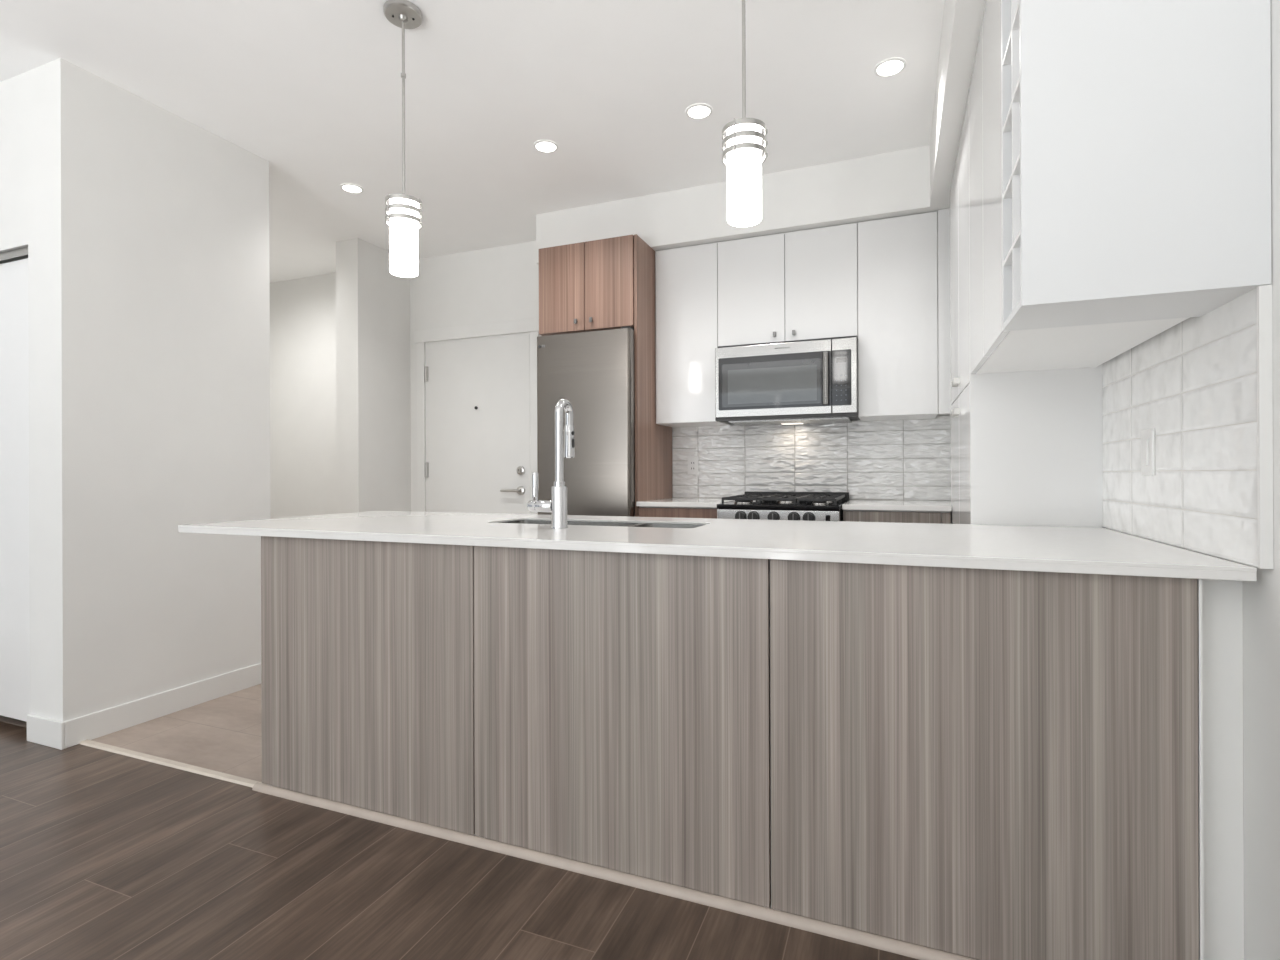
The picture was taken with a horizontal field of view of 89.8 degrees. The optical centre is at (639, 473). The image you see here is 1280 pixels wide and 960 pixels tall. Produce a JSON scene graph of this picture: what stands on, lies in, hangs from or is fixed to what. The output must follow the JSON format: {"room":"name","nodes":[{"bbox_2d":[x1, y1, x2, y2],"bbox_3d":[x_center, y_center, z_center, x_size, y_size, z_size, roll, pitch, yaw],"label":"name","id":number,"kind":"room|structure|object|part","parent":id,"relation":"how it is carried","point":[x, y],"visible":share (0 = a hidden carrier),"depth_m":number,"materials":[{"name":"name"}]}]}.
{"room":"kitchen","nodes":[
{"label":"kitchen","id":0,"kind":"room"},
{"bbox_2d":[0,58,269,721],"bbox_3d":[-3.119,-0.281,3.386,2.100,2.765,0.920,0,0,22],"label":"wall","id":1,"kind":"structure","parent":0,"point":[144,229],"depth_m":2.81,"materials":[{"name":"paint"}]},
{"bbox_2d":[0,247,29,721],"bbox_3d":[-3.168,0.052,2.962,1.420,2.000,0.065,0,0,22],"label":"door","id":2,"kind":"structure","parent":1,"relation":"in","point":[14,347],"depth_m":2.75,"materials":[{"name":"white paint"}]},
{"bbox_2d":[27,714,64,749],"bbox_3d":[-2.412,1.045,2.604,0.242,0.108,0.012,0,0,22],"label":"baseboard","id":3,"kind":"structure","parent":1,"relation":"attached to","point":[40,730],"depth_m":2.59,"materials":[{"name":"paint"}]},
{"bbox_2d":[64,663,260,748],"bbox_3d":[-2.133,1.044,2.994,0.012,0.108,0.920,0,0,22],"label":"baseboard","id":4,"kind":"structure","parent":1,"relation":"attached to","point":[107,721],"depth_m":2.88,"materials":[{"name":"paint"}]},
{"bbox_2d":[336,238,410,513],"bbox_3d":[-1.986,-0.285,4.815,0.205,2.765,0.525,0,0,22],"label":"wall","id":5,"kind":"structure","parent":0,"point":[373,401],"depth_m":4.65,"materials":[{"name":"paint"}]},
{"bbox_2d":[0,0,944,282],"bbox_3d":[-2.046,-1.717,1.028,6.050,0.100,7.800,0,0,22],"label":"ceiling","id":6,"kind":"structure","parent":0,"point":[312,89],"depth_m":2.77,"materials":[{"name":"paint"}]},
{"bbox_2d":[340,183,363,192],"bbox_3d":[-1.680,-1.665,3.745,0.124,0.006,0.124,0,0,22],"label":"recessed light","id":7,"kind":"object","parent":6,"relation":"in","point":[352,188],"visible":1,"depth_m":3.74,"materials":[{"name":"paint"}]},
{"bbox_2d":[384,0,421,276],"bbox_3d":[-0.855,-1.198,2.322,0.132,0.946,0.132,0,0,22],"label":"pendant lamp","id":8,"kind":"object","parent":6,"relation":"hanging from","point":[403,209],"visible":1,"depth_m":2.29,"materials":[{"name":"white glass"}]},
{"bbox_3d":[-0.855,-1.316,2.322,0.010,0.639,0.010,0,0,22],"label":"stem","id":9,"kind":"part","parent":8,"relation":"part of","materials":[{"name":"silver metal"}]},
{"bbox_3d":[-0.854,-0.857,2.322,0.098,0.262,0.098,0,0,22],"label":"lamp shade","id":10,"kind":"part","parent":8,"relation":"part of","materials":[{"name":"white glass"}]},
{"bbox_2d":[534,140,557,152],"bbox_3d":[-0.480,-1.669,3.275,0.124,0.006,0.124,0,0,22],"label":"recessed light","id":11,"kind":"object","parent":6,"relation":"in","point":[545,146],"visible":1,"depth_m":3.27,"materials":[{"name":"paint"}]},
{"bbox_2d":[686,103,712,118],"bbox_3d":[0.273,-1.672,2.965,0.124,0.006,0.124,0,0,22],"label":"recessed light","id":12,"kind":"object","parent":6,"relation":"in","point":[695,111],"visible":1,"depth_m":2.96,"materials":[{"name":"paint"}]},
{"bbox_2d":[722,0,767,226],"bbox_3d":[0.299,-1.203,1.849,0.132,0.946,0.132,0,0,22],"label":"pendant lamp","id":13,"kind":"object","parent":6,"relation":"hanging from","point":[744,137],"visible":1,"depth_m":1.81,"materials":[{"name":"white glass"}]},
{"bbox_3d":[0.298,-1.321,1.849,0.010,0.639,0.010,0,0,22],"label":"stem","id":14,"kind":"part","parent":13,"relation":"part of","materials":[{"name":"silver metal"}]},
{"bbox_3d":[0.300,-0.861,1.849,0.098,0.262,0.098,0,0,22],"label":"lamp shade","id":15,"kind":"part","parent":13,"relation":"part of","materials":[{"name":"white glass"}]},
{"bbox_2d":[874,57,905,76],"bbox_3d":[1.031,-1.675,2.648,0.124,0.006,0.124,0,0,22],"label":"recessed light","id":16,"kind":"object","parent":6,"relation":"in","point":[888,67],"visible":1,"depth_m":2.64,"materials":[{"name":"paint"}]},
{"bbox_2d":[0,684,978,959],"bbox_3d":[-2.035,1.147,1.028,6.050,0.101,7.800,0,0,22],"label":"floor","id":17,"kind":"structure","parent":0,"point":[105,855],"depth_m":1.71,"materials":[{"name":"brown wood"}]},
{"bbox_2d":[79,739,266,787],"bbox_3d":[-1.797,1.092,2.435,1.026,0.008,0.034,0,0,22],"label":"trim","id":18,"kind":"structure","parent":17,"relation":"on","point":[166,762],"depth_m":2.41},
{"bbox_2d":[261,536,478,836],"bbox_3d":[-0.729,0.652,2.514,0.885,0.882,0.958,0,0,22],"label":"peninsula panel","id":19,"kind":"object","parent":17,"relation":"on","point":[367,647],"visible":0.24,"depth_m":2.05,"materials":[{"name":"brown wood"}]},
{"bbox_2d":[537,326,634,516],"bbox_3d":[-0.212,0.134,3.981,0.600,1.912,0.662,0,0,22],"label":"refrigerator","id":20,"kind":"object","parent":17,"relation":"on","point":[592,370],"visible":0.45,"depth_m":3.65,"materials":[{"name":"grey metal"}]},
{"bbox_2d":[252,782,976,959],"bbox_3d":[-0.118,1.081,1.745,2.631,0.019,0.019,0,0,22],"label":"trim","id":21,"kind":"structure","parent":17,"relation":"on","point":[899,947],"depth_m":1.70,"materials":[{"name":"paint"}]},
{"bbox_2d":[474,546,771,908],"bbox_3d":[0.090,0.649,2.187,0.871,0.882,0.958,0,0,22],"label":"peninsula panel","id":22,"kind":"object","parent":17,"relation":"on","point":[622,712],"visible":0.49,"depth_m":1.72,"materials":[{"name":"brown wood"}]},
{"bbox_2d":[178,511,1256,580],"bbox_3d":[-0.082,0.195,2.240,3.082,0.026,0.980,0,0,22],"label":"countertop","id":23,"kind":"structure","parent":22,"relation":"on","point":[1061,549],"depth_m":1.80,"materials":[{"name":"white stone"}]},
{"bbox_2d":[527,399,574,528],"bbox_3d":[-0.303,-0.038,2.222,0.146,0.442,0.120,0,0,22],"label":"kitchen faucet","id":24,"kind":"object","parent":23,"relation":"on","point":[557,505],"visible":1,"depth_m":2.17,"materials":[{"name":"silver metal"}]},
{"bbox_3d":[-0.361,0.047,2.211,0.023,0.105,0.023,0,0,22],"label":"handle lever","id":25,"kind":"part","parent":24,"relation":"part of","materials":[{"name":"silver metal"}]},
{"bbox_3d":[-0.261,-0.114,2.209,0.029,0.290,0.101,0,0,22],"label":"spout","id":26,"kind":"part","parent":24,"relation":"part of","materials":[{"name":"silver metal"}]},
{"bbox_2d":[500,520,702,527],"bbox_3d":[-0.161,0.297,2.412,0.843,0.211,0.280,0,0,22],"label":"sink","id":27,"kind":"object","parent":23,"relation":"in","point":[516,521],"visible":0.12,"depth_m":2.53,"materials":[{"name":"metal"}]},
{"bbox_3d":[-0.292,0.298,2.464,0.560,0.211,0.280,0,0,22],"label":"bowl","id":28,"kind":"part","parent":27,"relation":"part of","materials":[{"name":"metal"}]},
{"bbox_3d":[0.099,0.296,2.308,0.283,0.211,0.280,0,0,22],"label":"bowl","id":29,"kind":"part","parent":27,"relation":"part of","materials":[{"name":"metal"}]},
{"bbox_2d":[634,234,671,516],"bbox_3d":[0.091,-0.136,3.925,0.017,2.448,0.610,0,0,22],"label":"gable panel","id":30,"kind":"object","parent":17,"relation":"on","point":[653,441],"visible":0.36,"depth_m":3.78,"materials":[{"name":"laminate"}]},
{"bbox_2d":[638,506,718,517],"bbox_3d":[0.324,0.634,3.821,0.484,0.906,0.633,0,0,22],"label":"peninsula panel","id":31,"kind":"object","parent":17,"relation":"on","point":[643,511],"visible":0.11,"depth_m":3.55,"materials":[{"name":"brown wood"}]},
{"bbox_2d":[636,498,734,507],"bbox_3d":[0.322,0.168,3.822,0.485,0.026,0.640,0,0,22],"label":"countertop","id":32,"kind":"structure","parent":31,"relation":"on","point":[668,502],"depth_m":3.58,"materials":[{"name":"white stone"}]},
{"bbox_2d":[717,491,848,520],"bbox_3d":[0.809,0.597,3.548,0.616,0.976,0.781,0,0,22],"label":"gas range","id":33,"kind":"object","parent":17,"relation":"on","point":[807,506],"visible":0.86,"depth_m":3.29,"materials":[{"name":"metal"}]},
{"bbox_3d":[0.515,0.220,3.299,0.061,0.061,0.031,0,0,22],"label":"knob","id":34,"kind":"part","parent":33,"relation":"part of","materials":[{"name":"black plastic"}]},
{"bbox_3d":[0.577,0.220,3.274,0.061,0.061,0.031,0,0,22],"label":"knob","id":35,"kind":"part","parent":33,"relation":"part of","materials":[{"name":"black plastic"}]},
{"bbox_3d":[0.671,0.220,3.236,0.061,0.061,0.031,0,0,22],"label":"knob","id":36,"kind":"part","parent":33,"relation":"part of","materials":[{"name":"black plastic"}]},
{"bbox_3d":[0.694,0.235,3.262,0.614,0.104,0.034,0,0,22],"label":"control panel","id":37,"kind":"part","parent":33,"relation":"part of","materials":[{"name":"metal"}]},
{"bbox_2d":[719,508,842,520],"bbox_3d":[0.809,0.618,3.548,0.610,0.878,0.781,0,0,22],"label":"oven","id":38,"kind":"object","parent":33,"relation":"in","point":[807,514],"depth_m":3.23,"materials":[{"name":"silver metal"}]},
{"bbox_2d":[717,500,847,509],"bbox_3d":[0.809,0.167,3.551,0.616,0.022,0.664,0,0,22],"label":"cooktop","id":39,"kind":"object","parent":33,"relation":"in","point":[737,504],"depth_m":3.29,"materials":[{"name":"black metal"}]},
{"bbox_3d":[0.765,0.219,3.199,0.061,0.061,0.031,0,0,22],"label":"knob","id":40,"kind":"part","parent":33,"relation":"part of","materials":[{"name":"black plastic"}]},
{"bbox_3d":[0.833,0.219,3.172,0.061,0.061,0.031,0,0,22],"label":"knob","id":41,"kind":"part","parent":33,"relation":"part of","materials":[{"name":"black plastic"}]},
{"bbox_2d":[843,510,950,523],"bbox_3d":[1.357,0.630,3.409,0.489,0.906,0.633,0,0,22],"label":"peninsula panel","id":42,"kind":"object","parent":17,"relation":"on","point":[938,517],"visible":0.21,"depth_m":3.13,"materials":[{"name":"brown wood"}]},
{"bbox_2d":[842,500,951,510],"bbox_3d":[1.539,0.163,3.337,0.884,0.026,0.640,0,0,22],"label":"countertop","id":43,"kind":"structure","parent":42,"relation":"on","point":[894,505],"depth_m":3.18,"materials":[{"name":"white stone"}]},
{"bbox_2d":[770,559,1198,959],"bbox_3d":[0.889,0.646,1.868,0.842,0.882,0.958,0,0,22],"label":"peninsula panel","id":44,"kind":"object","parent":17,"relation":"on","point":[981,764],"visible":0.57,"depth_m":1.40,"materials":[{"name":"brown wood"}]},
{"bbox_2d":[1197,579,1203,959],"bbox_3d":[1.120,0.645,1.299,0.006,0.881,0.070,0,0,22],"label":"trim","id":45,"kind":"structure","parent":44,"relation":"attached to","point":[1199,581],"depth_m":1.27,"materials":[{"name":"paint"}]},
{"bbox_2d":[950,88,1107,528],"bbox_3d":[1.507,-0.141,2.607,0.428,2.448,0.879,0,0,22],"label":"wall","id":46,"kind":"structure","parent":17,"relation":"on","point":[1027,446],"depth_m":2.22,"materials":[{"name":"white paint"}]},
{"bbox_3d":[1.419,-0.844,2.880,0.018,1.026,0.436,0,0,22],"label":"door","id":47,"kind":"part","parent":46,"relation":"part of","materials":[{"name":"white paint"}]},
{"bbox_3d":[1.423,0.327,2.880,0.018,1.306,0.436,0,0,22],"label":"door","id":48,"kind":"part","parent":46,"relation":"part of","materials":[{"name":"white paint"}]},
{"bbox_3d":[1.302,-0.383,2.640,0.024,0.026,0.014,0,0,22],"label":"knob","id":49,"kind":"part","parent":46,"relation":"part of","materials":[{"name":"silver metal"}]},
{"bbox_3d":[1.303,-0.258,2.640,0.024,0.026,0.014,0,0,22],"label":"knob","id":50,"kind":"part","parent":46,"relation":"part of","materials":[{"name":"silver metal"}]},
{"bbox_3d":[1.258,-0.843,2.478,0.018,1.026,0.422,0,0,22],"label":"door","id":51,"kind":"part","parent":46,"relation":"part of","materials":[{"name":"white paint"}]},
{"bbox_3d":[1.263,0.327,2.478,0.018,1.306,0.422,0,0,22],"label":"door","id":52,"kind":"part","parent":46,"relation":"part of","materials":[{"name":"white paint"}]},
{"bbox_2d":[270,232,950,518],"bbox_3d":[-0.661,-0.290,4.623,5.950,2.765,0.100,0,0,22],"label":"wall","id":53,"kind":"structure","parent":0,"point":[501,283],"depth_m":5.35,"materials":[{"name":"paint"}]},
{"bbox_2d":[414,318,538,513],"bbox_3d":[-1.222,-0.008,4.779,1.120,2.205,0.026,0,0,22],"label":"door frame","id":54,"kind":"structure","parent":53,"relation":"attached to","point":[421,337],"depth_m":4.80,"materials":[{"name":"paint"}]},
{"bbox_2d":[425,333,530,513],"bbox_3d":[-1.216,0.042,4.788,0.944,2.104,0.125,0,0,22],"label":"door","id":55,"kind":"structure","parent":53,"relation":"in","point":[478,406],"depth_m":4.78,"materials":[{"name":"paint"}]},
{"bbox_3d":[-0.924,0.119,4.636,0.180,0.066,0.057,0,0,22],"label":"lever handle","id":56,"kind":"part","parent":55,"relation":"part of","materials":[{"name":"silver metal"}]},
{"bbox_2d":[539,235,633,335],"bbox_3d":[-0.215,-1.100,4.030,0.618,0.518,0.639,0,0,22],"label":"upper cabinet","id":57,"kind":"object","parent":53,"relation":"attached to","point":[588,286],"visible":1,"depth_m":3.75,"materials":[{"name":"laminate"}]},
{"bbox_3d":[-0.465,-1.100,3.822,0.306,0.516,0.019,0,0,22],"label":"door","id":58,"kind":"part","parent":57,"relation":"part of","materials":[{"name":"laminate"}]},
{"bbox_3d":[-0.178,-1.101,3.708,0.305,0.516,0.019,0,0,22],"label":"door","id":59,"kind":"part","parent":57,"relation":"part of","materials":[{"name":"laminate"}]},
{"bbox_2d":[655,242,730,426],"bbox_3d":[0.332,-0.834,3.979,0.392,1.054,0.330,0,0,22],"label":"upper cabinet","id":60,"kind":"object","parent":53,"relation":"attached to","point":[686,278],"visible":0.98,"depth_m":3.83,"materials":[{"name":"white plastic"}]},
{"bbox_2d":[718,223,857,345],"bbox_3d":[0.871,-1.051,3.752,0.776,0.624,0.352,0,0,22],"label":"upper cabinet","id":61,"kind":"object","parent":53,"relation":"attached to","point":[796,285],"visible":0.84,"depth_m":3.60,"materials":[{"name":"white laminate"}]},
{"bbox_3d":[0.637,-1.047,3.689,0.386,0.614,0.018,0,0,22],"label":"door","id":62,"kind":"part","parent":61,"relation":"part of","materials":[{"name":"white paint"}]},
{"bbox_2d":[715,335,859,425],"bbox_3d":[0.857,-0.515,3.693,0.764,0.438,0.474,0,0,22],"label":"microwave","id":63,"kind":"object","parent":61,"relation":"attached to","point":[808,381],"visible":1,"depth_m":3.50,"materials":[{"name":"metal"}]},
{"bbox_3d":[0.714,-0.498,3.528,0.540,0.242,0.001,0,0,22],"label":"glass pane","id":64,"kind":"part","parent":63,"relation":"part of","materials":[{"name":"grey glass"}]},
{"bbox_3d":[0.985,-0.508,3.404,0.031,0.278,0.030,0,0,-30],"label":"door handle","id":65,"kind":"part","parent":63,"relation":"part of","materials":[{"name":"metal"}]},
{"bbox_3d":[1.086,-0.519,3.407,0.126,0.396,0.045,0,0,22],"label":"control panel","id":66,"kind":"part","parent":63,"relation":"part of","materials":[{"name":"metal"}]},
{"bbox_3d":[0.997,-1.048,3.545,0.385,0.614,0.018,0,0,22],"label":"door","id":67,"kind":"part","parent":61,"relation":"part of","materials":[{"name":"white paint"}]},
{"bbox_2d":[673,414,950,500],"bbox_3d":[1.149,-0.111,3.842,2.010,0.526,0.010,0,0,22],"label":"wall tiles","id":68,"kind":"structure","parent":53,"relation":"attached to","point":[887,459],"depth_m":3.86,"materials":[{"name":"white tile"}]},
{"bbox_2d":[687,456,697,474],"bbox_3d":[0.342,-0.055,4.154,0.072,0.118,0.010,0,0,22],"label":"wall outlet","id":69,"kind":"object","parent":68,"relation":"attached to","point":[692,460],"visible":1,"depth_m":4.15,"materials":[{"name":"white plastic"}]},
{"bbox_2d":[690,460,694,470],"bbox_3d":[0.341,-0.055,4.152,0.034,0.072,0.003,0,0,22],"label":"receptacle","id":70,"kind":"object","parent":69,"relation":"attached to","point":[692,462],"depth_m":4.15,"materials":[{"name":"white plastic"}]},
{"bbox_2d":[858,208,950,420],"bbox_3d":[1.446,-0.838,3.535,0.450,1.054,0.330,0,0,22],"label":"upper cabinet","id":71,"kind":"object","parent":53,"relation":"attached to","point":[898,305],"depth_m":3.38,"materials":[{"name":"white laminate"}]},
{"bbox_3d":[1.571,-0.838,3.317,0.056,1.054,0.018,0,0,22],"label":"cabinet filler","id":72,"kind":"part","parent":71,"relation":"part of","materials":[{"name":"white wood"}]},
{"bbox_2d":[536,0,985,264],"bbox_3d":[0.324,-1.519,2.851,2.800,0.314,2.460,0,0,22],"label":"soffit","id":73,"kind":"structure","parent":0,"point":[918,180],"depth_m":3.47,"materials":[{"name":"paint"}]},
{"bbox_2d":[1108,0,1279,959],"bbox_3d":[0.723,-0.295,-0.073,0.100,2.765,7.800,0,0,22],"label":"wall","id":74,"kind":"structure","parent":0,"point":[1261,597],"depth_m":1.21,"materials":[{"name":"paint"}]},
{"bbox_2d":[969,0,1189,373],"bbox_3d":[1.202,-0.858,1.858,0.372,1.012,0.737,0,0,22],"label":"upper cabinet","id":75,"kind":"object","parent":74,"relation":"attached to","point":[992,349],"visible":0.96,"depth_m":1.82,"materials":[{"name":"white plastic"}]},
{"bbox_3d":[1.106,-0.854,2.095,0.018,1.004,0.367,0,0,22],"label":"door","id":76,"kind":"part","parent":75,"relation":"part of","materials":[{"name":"white paint"}]},
{"bbox_3d":[0.969,-0.853,1.752,0.018,1.004,0.367,0,0,22],"label":"door","id":77,"kind":"part","parent":75,"relation":"part of","materials":[{"name":"white paint"}]},
{"bbox_2d":[1001,0,1271,330],"bbox_3d":[1.031,-0.858,1.387,0.404,1.012,0.263,0,0,22],"label":"wine rack cabinet","id":78,"kind":"object","parent":74,"relation":"attached to","point":[1136,134],"visible":0.91,"depth_m":1.27,"materials":[{"name":"white laminate"}]},
{"bbox_2d":[1003,32,1011,65],"bbox_3d":[1.044,-1.003,1.439,0.388,0.010,0.125,0,0,22],"label":"shelf","id":79,"kind":"object","parent":78,"relation":"attached to","point":[1007,57],"depth_m":1.53,"materials":[{"name":"white wood"}]},
{"bbox_2d":[1003,101,1011,131],"bbox_3d":[1.044,-0.840,1.439,0.388,0.010,0.125,0,0,22],"label":"shelf","id":80,"kind":"object","parent":78,"relation":"attached to","point":[1007,125],"depth_m":1.53,"materials":[{"name":"white wood"}]},
{"bbox_2d":[1003,174,1011,198],"bbox_3d":[1.045,-0.677,1.439,0.388,0.010,0.125,0,0,22],"label":"shelf","id":81,"kind":"object","parent":78,"relation":"attached to","point":[1007,192],"depth_m":1.53,"materials":[{"name":"white wood"}]},
{"bbox_2d":[1004,246,1011,265],"bbox_3d":[1.046,-0.514,1.439,0.388,0.010,0.125,0,0,22],"label":"shelf","id":82,"kind":"object","parent":78,"relation":"attached to","point":[1007,258],"depth_m":1.53,"materials":[{"name":"white wood"}]},
{"bbox_2d":[1012,1,1018,29],"bbox_3d":[0.999,-1.003,1.327,0.388,0.010,0.096,0,0,22],"label":"shelf","id":83,"kind":"object","parent":78,"relation":"attached to","point":[1015,22],"depth_m":1.41,"materials":[{"name":"white wood"}]},
{"bbox_2d":[1012,76,1019,102],"bbox_3d":[1.000,-0.840,1.327,0.388,0.010,0.096,0,0,22],"label":"shelf","id":84,"kind":"object","parent":78,"relation":"attached to","point":[1016,94],"depth_m":1.42,"materials":[{"name":"white wood"}]},
{"bbox_2d":[1013,153,1019,174],"bbox_3d":[1.000,-0.677,1.327,0.388,0.010,0.096,0,0,22],"label":"shelf","id":85,"kind":"object","parent":78,"relation":"attached to","point":[1016,167],"depth_m":1.41,"materials":[{"name":"white plastic"}]},
{"bbox_2d":[1013,231,1019,247],"bbox_3d":[1.001,-0.514,1.327,0.388,0.010,0.096,0,0,22],"label":"shelf","id":86,"kind":"object","parent":78,"relation":"attached to","point":[1016,240],"depth_m":1.42,"materials":[{"name":"white plastic"}]},
{"bbox_2d":[1102,288,1257,566],"bbox_3d":[1.353,-0.100,1.661,0.014,0.551,0.992,0,0,22],"label":"wall tiles","id":87,"kind":"structure","parent":74,"relation":"attached to","point":[1193,382],"depth_m":1.49,"materials":[{"name":"white tile"}]},
{"bbox_2d":[1141,428,1154,474],"bbox_3d":[1.367,-0.058,1.733,0.013,0.124,0.084,0,0,22],"label":"light switch","id":88,"kind":"object","parent":87,"relation":"attached to","point":[1147,436],"visible":1,"depth_m":1.72,"materials":[{"name":"white plastic"}]},
{"bbox_2d":[1202,579,1243,959],"bbox_3d":[1.185,0.645,1.334,0.090,0.881,0.045,0,0,22],"label":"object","id":89,"kind":"structure","parent":74,"relation":"attached to","point":[1222,600],"depth_m":1.31,"materials":[{"name":"paint"}]},
{"bbox_2d":[1257,285,1272,568],"bbox_3d":[1.166,-0.087,1.198,0.020,0.528,0.008,0,0,22],"label":"trim","id":90,"kind":"structure","parent":74,"relation":"attached to","point":[1264,292],"depth_m":1.19,"materials":[{"name":"paint"}]}
]}

